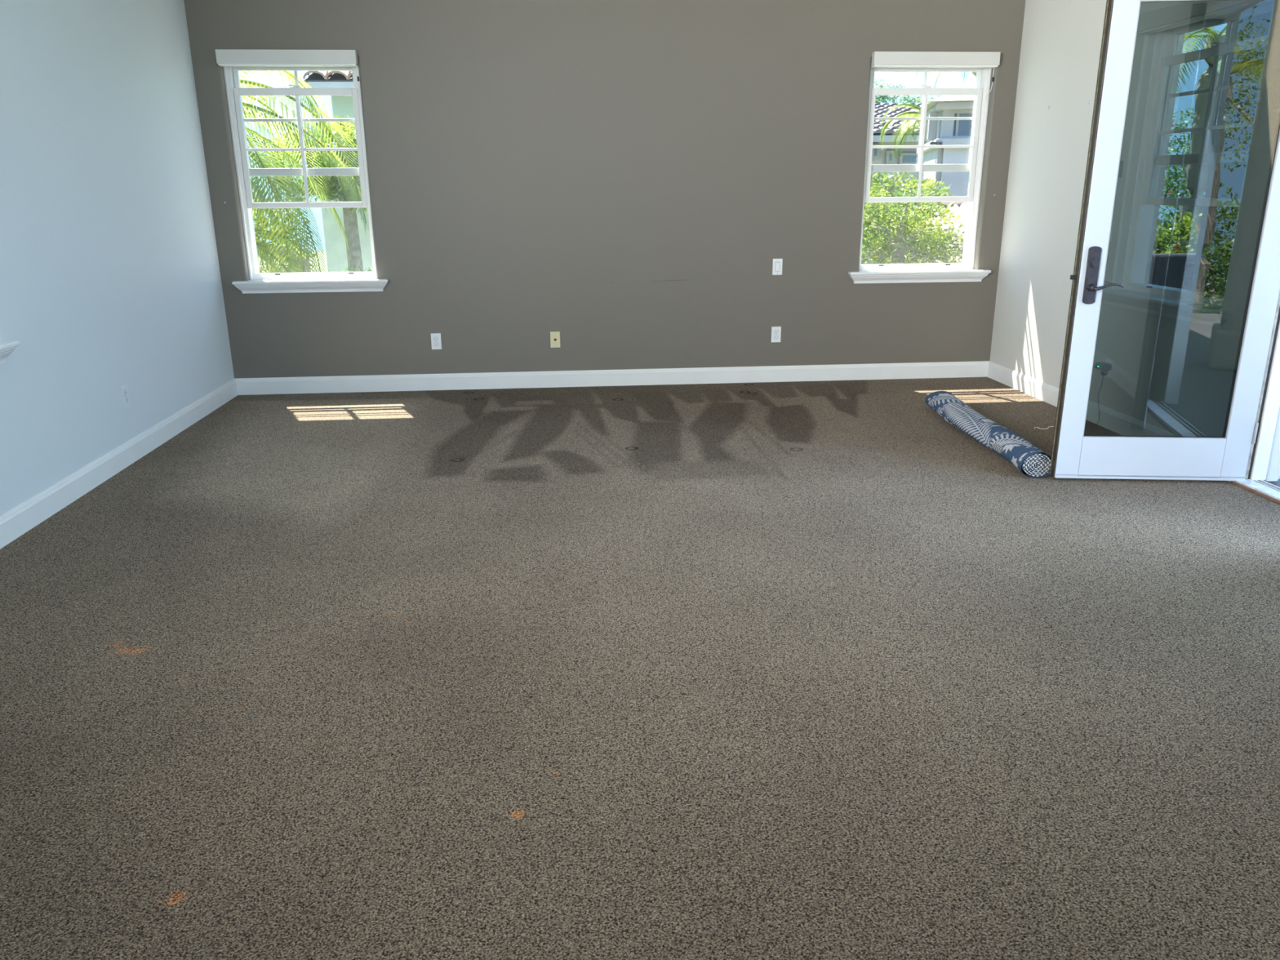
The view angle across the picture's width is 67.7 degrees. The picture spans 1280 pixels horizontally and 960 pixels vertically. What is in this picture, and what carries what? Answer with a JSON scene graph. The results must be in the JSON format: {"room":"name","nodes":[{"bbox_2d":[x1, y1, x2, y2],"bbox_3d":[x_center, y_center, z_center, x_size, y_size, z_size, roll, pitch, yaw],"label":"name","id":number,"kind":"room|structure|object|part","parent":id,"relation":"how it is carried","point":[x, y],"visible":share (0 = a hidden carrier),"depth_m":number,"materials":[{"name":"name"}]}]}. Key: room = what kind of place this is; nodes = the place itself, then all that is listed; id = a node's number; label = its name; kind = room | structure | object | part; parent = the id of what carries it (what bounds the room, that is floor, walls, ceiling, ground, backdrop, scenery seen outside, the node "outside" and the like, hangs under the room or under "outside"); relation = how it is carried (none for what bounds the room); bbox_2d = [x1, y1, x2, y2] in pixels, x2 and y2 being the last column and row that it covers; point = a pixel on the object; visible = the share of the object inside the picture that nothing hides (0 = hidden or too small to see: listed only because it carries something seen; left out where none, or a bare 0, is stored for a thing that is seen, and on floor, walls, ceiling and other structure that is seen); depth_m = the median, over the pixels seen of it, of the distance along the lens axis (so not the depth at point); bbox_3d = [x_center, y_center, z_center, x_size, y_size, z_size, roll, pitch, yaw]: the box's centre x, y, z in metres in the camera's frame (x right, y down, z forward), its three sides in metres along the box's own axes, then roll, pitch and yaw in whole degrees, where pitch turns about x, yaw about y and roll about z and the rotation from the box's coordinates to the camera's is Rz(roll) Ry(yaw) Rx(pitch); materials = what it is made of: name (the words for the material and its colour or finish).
{"room":"empty bedroom","nodes":[
{"label":"empty bedroom","id":0,"kind":"room"},
{"bbox_2d":[0,0,234,515],"bbox_3d":[-2.578,-0.688,1.796,0.220,3.050,9.900,-2,17,-5],"label":"wall","id":1,"kind":"structure","parent":0,"point":[110,279],"depth_m":4.78,"materials":[{"name":"white paint"}]},
{"bbox_2d":[0,340,19,364],"bbox_3d":[-2.657,-1.067,3.215,0.252,1.536,1.120,-2,17,-5],"label":"window","id":2,"kind":"structure","parent":1,"relation":"in","point":[6,348],"depth_m":3.90,"materials":[{"name":"white plastic"}]},
{"bbox_2d":[0,378,238,549],"bbox_3d":[-2.449,0.711,2.232,0.016,0.117,9.460,-2,17,-5],"label":"baseboard","id":3,"kind":"structure","parent":1,"relation":"attached to","point":[27,515],"depth_m":4.73,"materials":[{"name":"white paint"}]},
{"bbox_2d":[120,384,130,408],"bbox_3d":[-2.712,-0.440,5.032,0.009,0.114,0.070,-2,17,-5],"label":"wall outlet","id":4,"kind":"object","parent":1,"relation":"attached to","point":[124,390],"visible":1,"depth_m":5.03,"materials":[{"name":"plastic"}]},
{"bbox_2d":[183,0,1025,378],"bbox_3d":[-0.138,-2.183,6.635,5.943,3.050,0.220,-2,17,-5],"label":"wall","id":5,"kind":"structure","parent":0,"point":[625,180],"depth_m":6.56,"materials":[{"name":"grey paint"}]},
{"bbox_2d":[215,48,388,293],"bbox_3d":[-2.270,-2.052,6.437,1.040,1.536,0.252,-2,17,-5],"label":"window","id":6,"kind":"structure","parent":5,"relation":"in","point":[233,61],"depth_m":6.42,"materials":[{"name":"white plastic"}]},
{"bbox_3d":[-2.282,-2.733,6.312,0.738,0.046,0.026,-2,17,-5],"label":"rail","id":7,"kind":"part","parent":6,"relation":"part of","materials":[{"name":"white plastic"}]},
{"bbox_3d":[-2.277,-2.572,6.319,0.730,0.045,0.026,-2,17,-5],"label":"rail","id":8,"kind":"part","parent":6,"relation":"part of","materials":[{"name":"white plastic"}]},
{"bbox_3d":[-2.277,-2.100,6.505,0.738,0.050,0.026,-2,17,-5],"label":"rail","id":9,"kind":"part","parent":6,"relation":"part of","materials":[{"name":"white plastic"}]},
{"bbox_3d":[-2.272,-1.882,6.530,0.730,0.038,0.026,-2,17,-5],"label":"rail","id":10,"kind":"part","parent":6,"relation":"part of","materials":[{"name":"white plastic"}]},
{"bbox_2d":[431,333,441,349],"bbox_3d":[-1.445,-0.982,6.764,0.070,0.114,0.009,-2,17,-5],"label":"wall outlet","id":11,"kind":"object","parent":5,"relation":"attached to","point":[436,342],"visible":1,"depth_m":6.76,"materials":[{"name":"white plastic"}]},
{"bbox_2d":[433,342,439,346],"bbox_3d":[-1.445,-0.963,6.768,0.037,0.028,0.001,-2,17,-5],"label":"receptacle","id":12,"kind":"object","parent":11,"relation":"attached to","point":[435,344],"depth_m":6.77,"materials":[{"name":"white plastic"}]},
{"bbox_2d":[550,331,559,347],"bbox_3d":[-0.607,-1.005,6.832,0.070,0.114,0.008,-2,17,-5],"label":"jack plate","id":13,"kind":"object","parent":5,"relation":"attached to","point":[554,335],"visible":1,"depth_m":6.83,"materials":[{"name":"beige plastic"}]},
{"bbox_2d":[235,360,989,395],"bbox_3d":[-0.117,-0.746,6.950,5.503,0.117,0.016,-2,17,-5],"label":"baseboard","id":14,"kind":"structure","parent":5,"relation":"attached to","point":[521,380],"depth_m":6.93,"materials":[{"name":"white paint"}]},
{"bbox_2d":[771,326,781,342],"bbox_3d":[0.993,-1.061,6.957,0.070,0.114,0.009,-2,17,-5],"label":"wall outlet","id":15,"kind":"object","parent":5,"relation":"attached to","point":[775,331],"visible":1,"depth_m":6.96,"materials":[{"name":"white plastic"}]},
{"bbox_2d":[772,258,782,275],"bbox_3d":[0.983,-1.522,6.815,0.070,0.114,0.012,-2,17,-5],"label":"light switch","id":16,"kind":"object","parent":5,"relation":"attached to","point":[777,263],"visible":1,"depth_m":6.81,"materials":[{"name":"white plastic"}]},
{"bbox_2d":[848,51,1000,283],"bbox_3d":[2.007,-2.190,6.776,1.040,1.536,0.252,-2,17,-5],"label":"window","id":17,"kind":"structure","parent":5,"relation":"in","point":[981,63],"depth_m":6.77,"materials":[{"name":"white plastic"}]},
{"bbox_3d":[2.005,-2.020,6.869,0.730,0.038,0.026,-2,17,-5],"label":"rail","id":18,"kind":"part","parent":17,"relation":"part of","materials":[{"name":"white plastic"}]},
{"bbox_3d":[2.000,-2.238,6.844,0.738,0.050,0.026,-2,17,-5],"label":"rail","id":19,"kind":"part","parent":17,"relation":"part of","materials":[{"name":"white plastic"}]},
{"bbox_3d":[1.995,-2.871,6.651,0.738,0.046,0.026,-2,17,-5],"label":"rail","id":20,"kind":"part","parent":17,"relation":"part of","materials":[{"name":"white plastic"}]},
{"bbox_3d":[2.000,-2.710,6.658,0.730,0.045,0.026,-2,17,-5],"label":"rail","id":21,"kind":"part","parent":17,"relation":"part of","materials":[{"name":"white plastic"}]},
{"bbox_2d":[0,377,1279,959],"bbox_3d":[0.285,0.678,2.466,5.503,0.001,9.460,-2,17,-5],"label":"floor","id":22,"kind":"structure","parent":0,"point":[793,670],"depth_m":2.74,"materials":[{"name":"beige carpet"}]},
{"bbox_2d":[924,391,1051,478],"bbox_3d":[1.921,-0.293,5.381,0.217,0.133,1.541,-1,17,-1],"label":"rolled rug","id":23,"kind":"object","parent":22,"relation":"on","point":[1028,458],"visible":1,"depth_m":5.10,"materials":[{"name":"blue fabric"}]},
{"bbox_2d":[989,0,1279,481],"bbox_3d":[3.124,-0.872,2.247,0.220,3.050,9.900,-2,17,-5],"label":"wall","id":24,"kind":"structure","parent":0,"point":[1061,41],"depth_m":6.25,"materials":[{"name":"white paint"}]},
{"bbox_2d":[986,360,1231,481],"bbox_3d":[2.731,-0.443,5.880,0.016,0.117,2.715,-2,17,-5],"label":"baseboard","id":25,"kind":"structure","parent":24,"relation":"attached to","point":[1042,391],"depth_m":6.61,"materials":[{"name":"white paint"}]},
{"bbox_2d":[1232,290,1279,503],"bbox_3d":[2.989,-0.831,3.368,0.174,2.340,1.915,-2,17,-5],"label":"door frame","id":26,"kind":"structure","parent":24,"relation":"in","point":[1255,482],"depth_m":4.47,"materials":[{"name":"white paint"}]},
{"bbox_2d":[1049,0,1279,480],"bbox_3d":[2.433,-1.078,4.269,0.923,2.244,0.130,1,17,4],"label":"door","id":27,"kind":"structure","parent":26,"relation":"attached to","point":[1175,284],"depth_m":4.29,"materials":[{"name":"white paint"}]},
{"bbox_3d":[2.054,-0.929,4.336,0.054,0.258,0.014,1,17,4],"label":"handle plate","id":28,"kind":"part","parent":27,"relation":"part of","materials":[{"name":"brown metal"}]},
{"bbox_3d":[2.108,-0.872,4.319,0.147,0.041,0.053,1,17,4],"label":"lever","id":29,"kind":"part","parent":27,"relation":"part of","materials":[{"name":"brown metal"}]},
{"bbox_3d":[2.447,-0.110,4.573,0.658,0.191,0.022,1,17,4],"label":"rail","id":30,"kind":"part","parent":27,"relation":"part of","materials":[{"name":"white paint"}]},
{"bbox_3d":[2.961,0.272,3.693,0.074,0.020,1.841,-2,17,-5],"label":"threshold plate","id":31,"kind":"part","parent":26,"relation":"part of","materials":[{"name":"metal"}]},
{"bbox_2d":[1269,478,1279,485],"bbox_3d":[4.750,0.453,3.498,3.212,0.200,11.600,-2,17,-5],"label":"floor","id":32,"kind":"structure","parent":0,"point":[1277,482],"depth_m":4.65,"materials":[{"name":"concrete"}]},
{"label":"outside","id":33,"kind":"structure","parent":0,"visible":0},
{"bbox_2d":[261,251,327,272],"bbox_3d":[5.811,-1.643,20.998,105.000,0.050,120.000,-2,17,-5],"label":"ground","id":34,"kind":"structure","parent":33,"point":[324,255],"depth_m":64.06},
{"bbox_2d":[254,229,313,273],"bbox_3d":[-3.767,-0.137,8.860,1.862,4.216,1.799,-2,17,-5],"label":"palm tree","id":35,"kind":"object","parent":34,"relation":"on","point":[267,264],"visible":0.12,"depth_m":8.13,"materials":[{"name":"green plant"}]},
{"bbox_2d":[252,188,315,273],"bbox_3d":[-5.271,-1.316,11.752,2.793,4.894,1.926,-2,17,-5],"label":"tree","id":36,"kind":"object","parent":34,"relation":"on","point":[262,209],"visible":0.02,"depth_m":11.41,"materials":[{"name":"green plant"}]},
{"bbox_2d":[239,71,368,273],"bbox_3d":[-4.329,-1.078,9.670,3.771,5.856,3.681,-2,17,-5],"label":"palm tree","id":37,"kind":"object","parent":34,"relation":"on","point":[289,76],"visible":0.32,"depth_m":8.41,"materials":[{"name":"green plant"}]},
{"bbox_2d":[302,71,355,165],"bbox_3d":[-2.908,-4.411,17.239,4.708,7.573,4.081,-2,17,-5],"label":"house","id":38,"kind":"structure","parent":34,"relation":"on","point":[343,105],"depth_m":14.64,"materials":[{"name":"paint"}]},
{"bbox_2d":[316,177,373,271],"bbox_3d":[-2.616,-1.976,13.957,3.640,4.823,0.300,-2,17,-5],"label":"wall","id":39,"kind":"structure","parent":34,"relation":"on","point":[335,246],"depth_m":13.31,"materials":[{"name":"paint"}]},
{"bbox_2d":[327,266,373,271],"bbox_3d":[-2.990,-1.687,10.227,1.220,1.224,0.942,-2,17,-5],"label":"clipped hedge","id":40,"kind":"object","parent":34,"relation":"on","point":[348,268],"visible":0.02,"depth_m":10.09,"materials":[{"name":"green plant"}]},
{"bbox_2d":[862,102,928,255],"bbox_3d":[6.036,-5.019,21.014,4.800,6.396,4.050,-2,17,-5],"label":"house","id":41,"kind":"structure","parent":34,"relation":"on","point":[908,155],"depth_m":18.96,"materials":[{"name":"paint"}]},
{"bbox_3d":[5.382,-6.368,18.946,0.312,0.114,0.020,-2,17,-5],"label":"pane","id":42,"kind":"part","parent":41,"relation":"part of","materials":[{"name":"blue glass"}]},
{"bbox_2d":[878,103,928,158],"bbox_3d":[4.095,-2.994,15.316,0.797,5.683,1.206,5,18,18],"label":"palm tree","id":43,"kind":"object","parent":34,"relation":"on","point":[914,112],"visible":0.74,"depth_m":14.38,"materials":[{"name":"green plant"}]},
{"bbox_2d":[873,77,941,103],"bbox_3d":[15.355,-18.978,58.555,13.081,11.069,4.644,-2,17,-5],"label":"tree","id":44,"kind":"object","parent":34,"relation":"on","point":[882,98],"visible":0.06,"depth_m":56.97,"materials":[{"name":"green plant"}]},
{"bbox_2d":[861,171,955,264],"bbox_3d":[2.708,-1.108,11.030,1.627,4.793,1.158,-2,17,-5],"label":"leafy shrub","id":45,"kind":"object","parent":34,"relation":"on","point":[931,188],"visible":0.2,"depth_m":10.35,"materials":[{"name":"green plant"}]},
{"bbox_2d":[861,180,964,264],"bbox_3d":[2.563,-0.735,10.059,1.536,4.647,0.926,-3,17,-10],"label":"leafy shrub","id":46,"kind":"object","parent":34,"relation":"on","point":[899,246],"visible":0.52,"depth_m":9.48,"materials":[{"name":"green plant"}]},
{"bbox_2d":[862,201,967,264],"bbox_3d":[4.280,-1.036,11.376,3.225,4.423,1.892,-2,17,-5],"label":"annex","id":47,"kind":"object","parent":34,"relation":"on","point":[959,207],"visible":0.08,"depth_m":10.89,"materials":[{"name":"tile"}]},
{"bbox_2d":[913,71,976,88],"bbox_3d":[5.987,-4.527,17.663,2.373,6.830,2.065,-2,17,-5],"label":"palm tree","id":48,"kind":"object","parent":34,"relation":"on","point":[973,73],"visible":0.09,"depth_m":16.35,"materials":[{"name":"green plant"}]},
{"bbox_2d":[915,95,974,196],"bbox_3d":[5.029,-2.548,13.896,2.225,5.835,2.920,3,17,10],"label":"tower house","id":49,"kind":"structure","parent":34,"relation":"on","point":[940,132],"depth_m":12.28,"materials":[{"name":"white paint"}]},
{"bbox_2d":[929,142,942,144],"bbox_3d":[3.776,-4.295,12.167,0.150,0.030,0.025,3,17,10],"label":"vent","id":50,"kind":"object","parent":49,"relation":"attached to","point":[931,143],"depth_m":12.16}
]}

